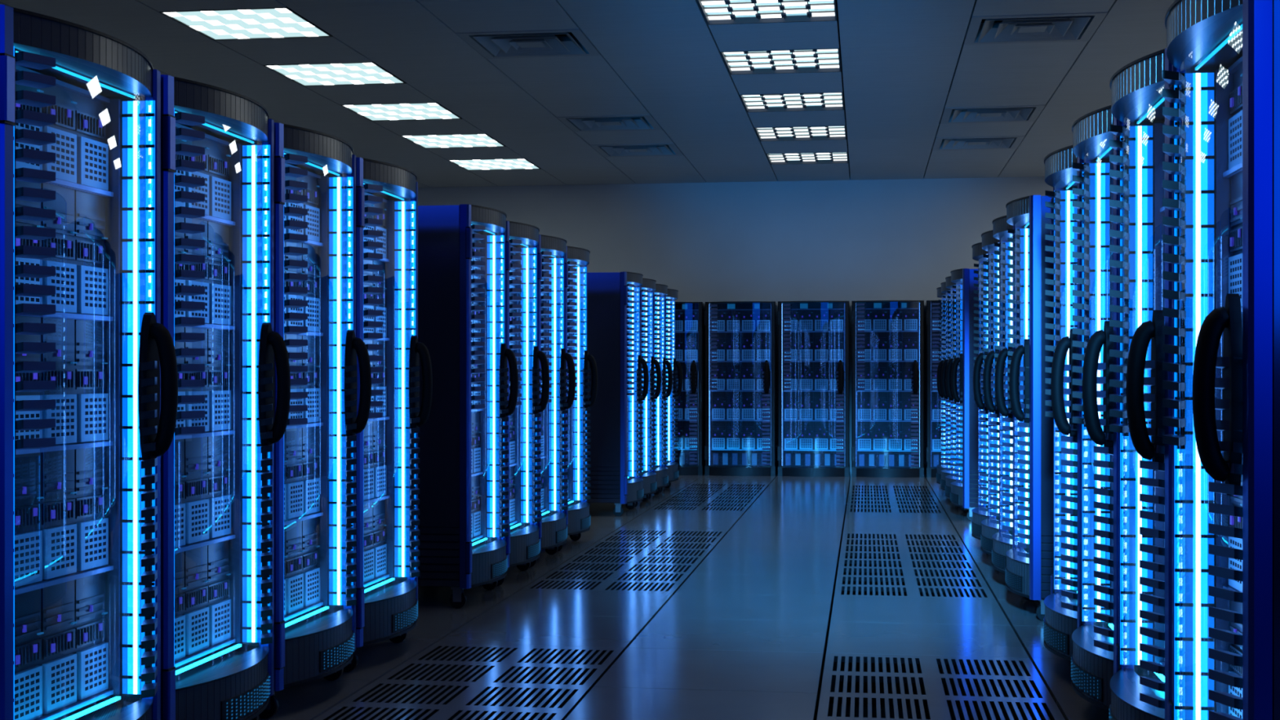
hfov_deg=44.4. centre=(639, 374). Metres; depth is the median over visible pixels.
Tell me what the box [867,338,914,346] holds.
indicator light
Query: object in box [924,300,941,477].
rack
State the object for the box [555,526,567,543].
vent grille
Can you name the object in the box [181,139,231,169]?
indicator light
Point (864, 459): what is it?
server
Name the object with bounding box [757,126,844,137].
diffuser
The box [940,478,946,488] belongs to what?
vent grille
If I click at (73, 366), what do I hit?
indicator light
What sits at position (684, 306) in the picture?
lamp
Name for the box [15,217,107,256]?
indicator light
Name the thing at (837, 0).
ceiling slab
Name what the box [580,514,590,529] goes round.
vent grille
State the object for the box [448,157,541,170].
ceiling light
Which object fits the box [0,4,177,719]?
rack
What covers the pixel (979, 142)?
ceiling vent
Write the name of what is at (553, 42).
ceiling vent
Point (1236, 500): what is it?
indicator light
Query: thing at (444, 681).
floor vent
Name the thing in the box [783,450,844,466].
server
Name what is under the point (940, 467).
rack
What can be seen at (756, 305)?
lamp
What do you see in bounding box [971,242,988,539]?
rack
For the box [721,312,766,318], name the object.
indicator light
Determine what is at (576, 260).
rack
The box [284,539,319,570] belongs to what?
indicator light
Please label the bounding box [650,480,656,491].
vent grille
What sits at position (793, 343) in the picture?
indicator light
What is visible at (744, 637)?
floor
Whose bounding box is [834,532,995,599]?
floor vent
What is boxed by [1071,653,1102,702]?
vent grille
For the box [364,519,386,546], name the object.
indicator light
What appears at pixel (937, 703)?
floor vent
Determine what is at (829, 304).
lamp
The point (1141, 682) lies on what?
rack
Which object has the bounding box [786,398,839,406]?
indicator light
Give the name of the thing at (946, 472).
rack
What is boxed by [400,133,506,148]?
ceiling light
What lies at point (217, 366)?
indicator light
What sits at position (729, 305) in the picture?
lamp
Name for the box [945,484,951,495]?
vent grille
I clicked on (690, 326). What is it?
rack
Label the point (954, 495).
vent grille
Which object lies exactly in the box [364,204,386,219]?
indicator light
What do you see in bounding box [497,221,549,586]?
rack
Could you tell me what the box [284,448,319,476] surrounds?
indicator light
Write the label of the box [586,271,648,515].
rack
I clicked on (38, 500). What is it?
indicator light
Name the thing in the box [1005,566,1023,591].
vent grille
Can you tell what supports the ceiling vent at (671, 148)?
in the ceiling at (661, 59)
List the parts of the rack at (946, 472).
door handle, louvre panel, glass door, louvre panel, corner post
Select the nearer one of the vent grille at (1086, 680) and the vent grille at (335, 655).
the vent grille at (1086, 680)
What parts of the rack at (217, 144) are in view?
corner post, louvre panel, mounting rail, louvre panel, corner post, door handle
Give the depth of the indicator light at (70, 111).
4.21 m
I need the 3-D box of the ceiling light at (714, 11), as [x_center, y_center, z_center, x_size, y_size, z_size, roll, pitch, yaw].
[0.833,-2.423,10.195,0.877,0.070,0.892,0,0,8]
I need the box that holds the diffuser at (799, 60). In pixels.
[723,48,839,71]
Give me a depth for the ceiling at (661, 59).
12.72 m
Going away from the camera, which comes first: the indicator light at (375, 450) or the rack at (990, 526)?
the indicator light at (375, 450)
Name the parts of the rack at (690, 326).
louvre panel, door handle, mounting rail, corner post, panel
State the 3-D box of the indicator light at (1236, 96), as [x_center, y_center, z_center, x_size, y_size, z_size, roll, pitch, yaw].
[1.443,-0.704,3.624,0.007,0.061,0.651,0,0,8]
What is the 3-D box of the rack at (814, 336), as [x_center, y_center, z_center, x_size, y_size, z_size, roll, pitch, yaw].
[2.092,0.165,18.790,0.835,2.050,1.107,0,0,8]
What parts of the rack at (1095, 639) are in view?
louvre panel, glass door, corner post, door handle, louvre panel, mounting rail, corner post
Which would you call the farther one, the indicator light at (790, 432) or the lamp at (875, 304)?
the indicator light at (790, 432)
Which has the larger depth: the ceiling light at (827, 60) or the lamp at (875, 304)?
the lamp at (875, 304)
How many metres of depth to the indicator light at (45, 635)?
4.14 m
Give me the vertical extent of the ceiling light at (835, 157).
0.070 m
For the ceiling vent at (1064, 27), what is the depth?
10.89 m
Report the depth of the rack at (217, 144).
5.11 m
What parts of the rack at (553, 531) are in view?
corner post, mounting rail, louvre panel, glass door, corner post, louvre panel, door handle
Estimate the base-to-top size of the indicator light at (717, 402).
0.093 m
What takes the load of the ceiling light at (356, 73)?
attached to the ceiling at (661, 59)
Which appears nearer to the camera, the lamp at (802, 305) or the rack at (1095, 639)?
the rack at (1095, 639)
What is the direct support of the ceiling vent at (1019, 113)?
in the ceiling at (661, 59)
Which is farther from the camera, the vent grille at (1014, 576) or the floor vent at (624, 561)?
the floor vent at (624, 561)
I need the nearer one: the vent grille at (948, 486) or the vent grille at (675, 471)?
the vent grille at (948, 486)
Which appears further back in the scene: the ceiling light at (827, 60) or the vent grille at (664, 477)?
the vent grille at (664, 477)
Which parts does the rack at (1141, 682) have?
louvre panel, glass door, corner post, door handle, louvre panel, mounting rail, corner post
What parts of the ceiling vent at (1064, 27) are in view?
vent blade, plate, vent blade, vent blade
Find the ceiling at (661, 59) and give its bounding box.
[0,0,1175,187]
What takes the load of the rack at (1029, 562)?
on the floor
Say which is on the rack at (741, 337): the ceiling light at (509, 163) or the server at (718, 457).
the server at (718, 457)
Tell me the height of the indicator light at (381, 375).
0.093 m
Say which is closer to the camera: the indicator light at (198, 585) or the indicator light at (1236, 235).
the indicator light at (1236, 235)
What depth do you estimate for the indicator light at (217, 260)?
5.12 m
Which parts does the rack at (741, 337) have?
corner post, mounting rail, louvre panel, louvre panel, door handle, mounting rail, corner post, panel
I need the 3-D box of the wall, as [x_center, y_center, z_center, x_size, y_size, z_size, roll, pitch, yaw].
[1.634,-0.545,19.435,11.500,4.370,0.100,0,0,8]
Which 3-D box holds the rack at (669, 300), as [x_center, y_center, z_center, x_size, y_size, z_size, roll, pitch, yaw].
[-0.148,0.163,16.123,1.107,2.053,0.835,0,0,8]
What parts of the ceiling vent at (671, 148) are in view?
vent blade, vent blade, vent blade, plate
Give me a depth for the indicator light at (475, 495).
8.58 m
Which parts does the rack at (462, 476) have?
panel, corner post, louvre panel, mounting rail, glass door, corner post, louvre panel, door handle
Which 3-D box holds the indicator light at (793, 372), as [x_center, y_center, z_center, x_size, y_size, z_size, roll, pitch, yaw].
[2.057,-0.019,18.458,0.651,0.093,0.007,0,0,8]
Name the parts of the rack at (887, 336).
corner post, mounting rail, louvre panel, louvre panel, door handle, mounting rail, corner post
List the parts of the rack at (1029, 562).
louvre panel, glass door, door handle, corner post, louvre panel, corner post, panel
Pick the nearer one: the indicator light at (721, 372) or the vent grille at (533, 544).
the vent grille at (533, 544)
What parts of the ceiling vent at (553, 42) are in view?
vent blade, vent blade, vent blade, plate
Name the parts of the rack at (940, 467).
door handle, louvre panel, glass door, louvre panel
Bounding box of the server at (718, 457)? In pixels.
[711,449,769,465]
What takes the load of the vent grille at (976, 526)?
attached to the rack at (980, 513)
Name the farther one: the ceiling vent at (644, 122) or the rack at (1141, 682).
the ceiling vent at (644, 122)
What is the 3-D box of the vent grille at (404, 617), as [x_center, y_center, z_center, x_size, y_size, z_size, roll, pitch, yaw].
[-0.986,1.022,6.658,0.041,0.075,0.462,0,0,4]
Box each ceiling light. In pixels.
[159,6,333,40]
[263,61,406,86]
[340,102,462,121]
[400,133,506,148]
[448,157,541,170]
[696,0,837,25]
[720,39,841,75]
[739,84,844,112]
[754,118,846,141]
[765,146,848,164]
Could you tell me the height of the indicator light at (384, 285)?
0.093 m
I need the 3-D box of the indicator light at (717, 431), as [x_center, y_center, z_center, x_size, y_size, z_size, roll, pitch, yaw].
[1.206,0.680,18.580,0.651,0.093,0.007,0,0,8]
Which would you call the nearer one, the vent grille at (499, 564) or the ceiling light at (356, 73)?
the vent grille at (499, 564)
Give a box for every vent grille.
[220,672,268,719]
[319,630,353,672]
[391,599,417,632]
[491,555,506,578]
[526,538,539,559]
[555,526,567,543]
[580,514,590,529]
[636,487,643,499]
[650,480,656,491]
[662,475,667,484]
[673,469,678,479]
[936,472,941,481]
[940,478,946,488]
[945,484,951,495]
[950,491,959,504]
[971,520,982,537]
[981,532,992,551]
[991,548,1006,569]
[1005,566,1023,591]
[1043,616,1068,654]
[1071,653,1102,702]
[1109,704,1117,719]
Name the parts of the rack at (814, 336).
corner post, mounting rail, louvre panel, louvre panel, door handle, mounting rail, corner post, panel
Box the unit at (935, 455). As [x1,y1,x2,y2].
[931,451,941,466]
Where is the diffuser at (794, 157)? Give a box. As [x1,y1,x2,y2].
[768,152,847,161]
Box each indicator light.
[15,89,107,128]
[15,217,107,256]
[15,349,107,384]
[15,477,107,524]
[15,604,107,665]
[179,248,231,275]
[179,354,231,382]
[179,460,231,493]
[179,566,231,604]
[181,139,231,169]
[284,175,319,198]
[284,266,319,289]
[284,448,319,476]
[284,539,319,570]
[290,357,319,382]
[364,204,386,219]
[364,282,386,298]
[364,439,386,463]
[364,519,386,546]
[371,361,386,377]
[471,426,480,444]
[471,490,480,507]
[714,339,768,347]
[714,368,762,377]
[714,398,766,406]
[714,427,762,435]
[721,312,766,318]
[786,339,839,346]
[786,368,835,377]
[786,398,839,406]
[786,428,842,436]
[860,368,909,377]
[860,399,916,406]
[860,428,909,436]
[867,311,914,317]
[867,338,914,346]
[1230,73,1242,107]
[1230,207,1242,246]
[1230,495,1242,524]
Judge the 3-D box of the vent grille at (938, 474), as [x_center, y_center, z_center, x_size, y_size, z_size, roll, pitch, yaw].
[2.982,1.022,15.613,0.041,0.075,0.462,0,0,4]
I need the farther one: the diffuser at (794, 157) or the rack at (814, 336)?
the rack at (814, 336)
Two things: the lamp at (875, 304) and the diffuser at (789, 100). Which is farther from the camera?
the lamp at (875, 304)
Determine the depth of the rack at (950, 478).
13.88 m
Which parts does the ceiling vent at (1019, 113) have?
vent blade, plate, vent blade, vent blade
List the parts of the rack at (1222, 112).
louvre panel, corner post, glass door, door handle, mounting rail, louvre panel, corner post, panel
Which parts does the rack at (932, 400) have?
panel, corner post, mounting rail, louvre panel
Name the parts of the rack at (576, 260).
corner post, mounting rail, louvre panel, glass door, corner post, louvre panel, door handle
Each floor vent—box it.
[312,643,624,719]
[520,528,727,595]
[648,483,768,512]
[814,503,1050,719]
[816,653,1065,719]
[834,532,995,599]
[845,484,945,513]
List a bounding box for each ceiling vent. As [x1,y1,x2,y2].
[455,26,600,58]
[556,113,662,132]
[590,142,684,157]
[932,124,1025,150]
[940,93,1045,124]
[964,0,1107,44]
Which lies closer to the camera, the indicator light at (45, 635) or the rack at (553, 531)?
the indicator light at (45, 635)
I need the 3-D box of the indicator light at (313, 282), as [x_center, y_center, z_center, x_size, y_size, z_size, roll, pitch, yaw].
[-1.298,-0.369,5.781,0.007,0.093,0.651,0,0,8]
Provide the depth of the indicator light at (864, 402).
18.34 m
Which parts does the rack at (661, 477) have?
corner post, louvre panel, corner post, glass door, louvre panel, door handle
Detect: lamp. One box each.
[682,304,687,309]
[727,303,735,308]
[754,303,759,308]
[800,303,808,308]
[827,302,832,308]
[873,302,881,307]
[901,302,906,307]
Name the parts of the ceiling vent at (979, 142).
plate, vent blade, vent blade, vent blade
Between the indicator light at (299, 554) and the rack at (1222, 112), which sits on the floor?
the rack at (1222, 112)
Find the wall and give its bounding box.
[417,154,1053,505]
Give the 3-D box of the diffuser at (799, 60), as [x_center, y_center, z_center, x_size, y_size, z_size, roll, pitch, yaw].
[1.090,-2.424,11.977,0.853,0.012,0.860,0,0,8]
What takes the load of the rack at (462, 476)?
on the floor
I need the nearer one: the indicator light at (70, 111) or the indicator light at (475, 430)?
the indicator light at (70, 111)
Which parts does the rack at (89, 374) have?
corner post, louvre panel, mounting rail, louvre panel, corner post, door handle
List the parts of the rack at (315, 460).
corner post, louvre panel, mounting rail, glass door, corner post, louvre panel, door handle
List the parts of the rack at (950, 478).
door handle, louvre panel, glass door, louvre panel, corner post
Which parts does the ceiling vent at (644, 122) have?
vent blade, vent blade, vent blade, plate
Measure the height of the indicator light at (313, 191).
0.061 m
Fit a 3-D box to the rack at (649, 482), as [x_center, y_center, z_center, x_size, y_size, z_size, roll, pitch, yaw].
[-0.393,0.163,14.416,1.107,2.053,0.835,0,0,8]
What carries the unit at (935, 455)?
on the rack at (932, 400)
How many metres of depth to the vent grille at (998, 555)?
8.60 m
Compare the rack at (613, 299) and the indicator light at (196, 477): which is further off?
the rack at (613, 299)
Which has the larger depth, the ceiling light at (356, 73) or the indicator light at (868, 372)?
the indicator light at (868, 372)
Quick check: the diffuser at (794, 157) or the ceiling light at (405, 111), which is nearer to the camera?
the ceiling light at (405, 111)
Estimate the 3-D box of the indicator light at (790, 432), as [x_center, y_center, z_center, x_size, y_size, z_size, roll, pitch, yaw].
[2.057,0.680,18.458,0.651,0.093,0.007,0,0,8]
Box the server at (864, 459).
[857,451,918,466]
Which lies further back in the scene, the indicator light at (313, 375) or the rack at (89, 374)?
the indicator light at (313, 375)
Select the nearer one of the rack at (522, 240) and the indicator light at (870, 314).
the rack at (522, 240)
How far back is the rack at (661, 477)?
15.47 m
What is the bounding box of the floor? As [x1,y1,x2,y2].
[258,471,1109,719]
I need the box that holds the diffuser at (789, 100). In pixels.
[742,93,842,108]
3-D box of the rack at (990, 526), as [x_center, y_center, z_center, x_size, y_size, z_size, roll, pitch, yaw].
[2.635,0.163,9.562,1.107,2.053,0.835,0,0,8]
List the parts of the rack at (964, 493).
louvre panel, door handle, glass door, louvre panel, corner post, corner post, panel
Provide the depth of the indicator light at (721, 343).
18.58 m
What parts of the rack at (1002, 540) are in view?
louvre panel, glass door, door handle, corner post, louvre panel, corner post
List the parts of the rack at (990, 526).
louvre panel, glass door, door handle, corner post, louvre panel, corner post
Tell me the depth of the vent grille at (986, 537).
9.46 m
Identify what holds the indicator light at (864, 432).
attached to the rack at (887, 336)
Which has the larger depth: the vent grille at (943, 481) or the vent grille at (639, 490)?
the vent grille at (943, 481)
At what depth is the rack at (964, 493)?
12.69 m
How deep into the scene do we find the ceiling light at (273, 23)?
10.67 m
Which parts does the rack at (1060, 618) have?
louvre panel, glass door, corner post, door handle, louvre panel, corner post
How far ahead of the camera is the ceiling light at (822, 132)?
15.73 m
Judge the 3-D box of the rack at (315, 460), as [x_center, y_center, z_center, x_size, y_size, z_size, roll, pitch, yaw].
[-1.630,0.163,5.816,1.107,2.053,0.835,0,0,8]
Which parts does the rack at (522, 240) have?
corner post, louvre panel, mounting rail, glass door, corner post, louvre panel, door handle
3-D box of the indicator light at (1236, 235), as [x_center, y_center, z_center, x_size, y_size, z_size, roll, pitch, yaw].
[1.443,-0.369,3.624,0.007,0.093,0.651,0,0,8]
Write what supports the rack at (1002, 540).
on the floor
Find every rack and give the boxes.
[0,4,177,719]
[160,74,290,719]
[258,122,371,719]
[342,157,432,671]
[417,204,518,608]
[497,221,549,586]
[529,234,575,567]
[556,245,597,551]
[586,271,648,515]
[634,278,661,507]
[648,284,672,499]
[659,288,682,493]
[675,302,705,475]
[704,301,777,475]
[777,301,849,476]
[851,300,924,477]
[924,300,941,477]
[936,287,945,484]
[940,281,950,490]
[945,275,961,509]
[950,268,978,520]
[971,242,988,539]
[980,230,999,555]
[991,215,1014,573]
[1005,195,1053,621]
[1043,145,1081,661]
[1071,105,1119,711]
[1108,48,1172,719]
[1162,0,1279,719]
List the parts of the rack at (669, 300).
corner post, louvre panel, corner post, glass door, louvre panel, door handle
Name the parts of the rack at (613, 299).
panel, corner post, mounting rail, louvre panel, glass door, corner post, louvre panel, door handle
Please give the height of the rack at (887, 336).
2.050 m
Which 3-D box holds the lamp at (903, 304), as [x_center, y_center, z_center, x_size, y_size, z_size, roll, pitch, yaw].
[3.088,-0.811,18.324,0.060,0.058,0.030,0,0,8]
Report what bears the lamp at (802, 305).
on the rack at (814, 336)
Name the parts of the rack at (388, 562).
corner post, louvre panel, mounting rail, glass door, corner post, louvre panel, door handle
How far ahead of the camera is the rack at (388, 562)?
6.87 m
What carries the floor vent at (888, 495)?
in the floor
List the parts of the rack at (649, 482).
corner post, louvre panel, corner post, glass door, louvre panel, door handle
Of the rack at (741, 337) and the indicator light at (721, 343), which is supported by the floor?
the rack at (741, 337)
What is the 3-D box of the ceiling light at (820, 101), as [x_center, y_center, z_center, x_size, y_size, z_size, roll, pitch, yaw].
[1.346,-2.423,13.758,0.877,0.070,0.892,0,0,8]
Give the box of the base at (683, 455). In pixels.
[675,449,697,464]
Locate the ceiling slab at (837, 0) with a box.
[699,0,964,156]
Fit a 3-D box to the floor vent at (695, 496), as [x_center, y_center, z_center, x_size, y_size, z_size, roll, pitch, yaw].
[0.738,1.202,15.402,0.848,0.025,3.436,0,0,8]
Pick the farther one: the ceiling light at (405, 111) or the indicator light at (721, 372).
the indicator light at (721, 372)
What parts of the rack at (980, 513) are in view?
louvre panel, glass door, door handle, corner post, louvre panel, corner post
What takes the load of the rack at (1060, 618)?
on the floor

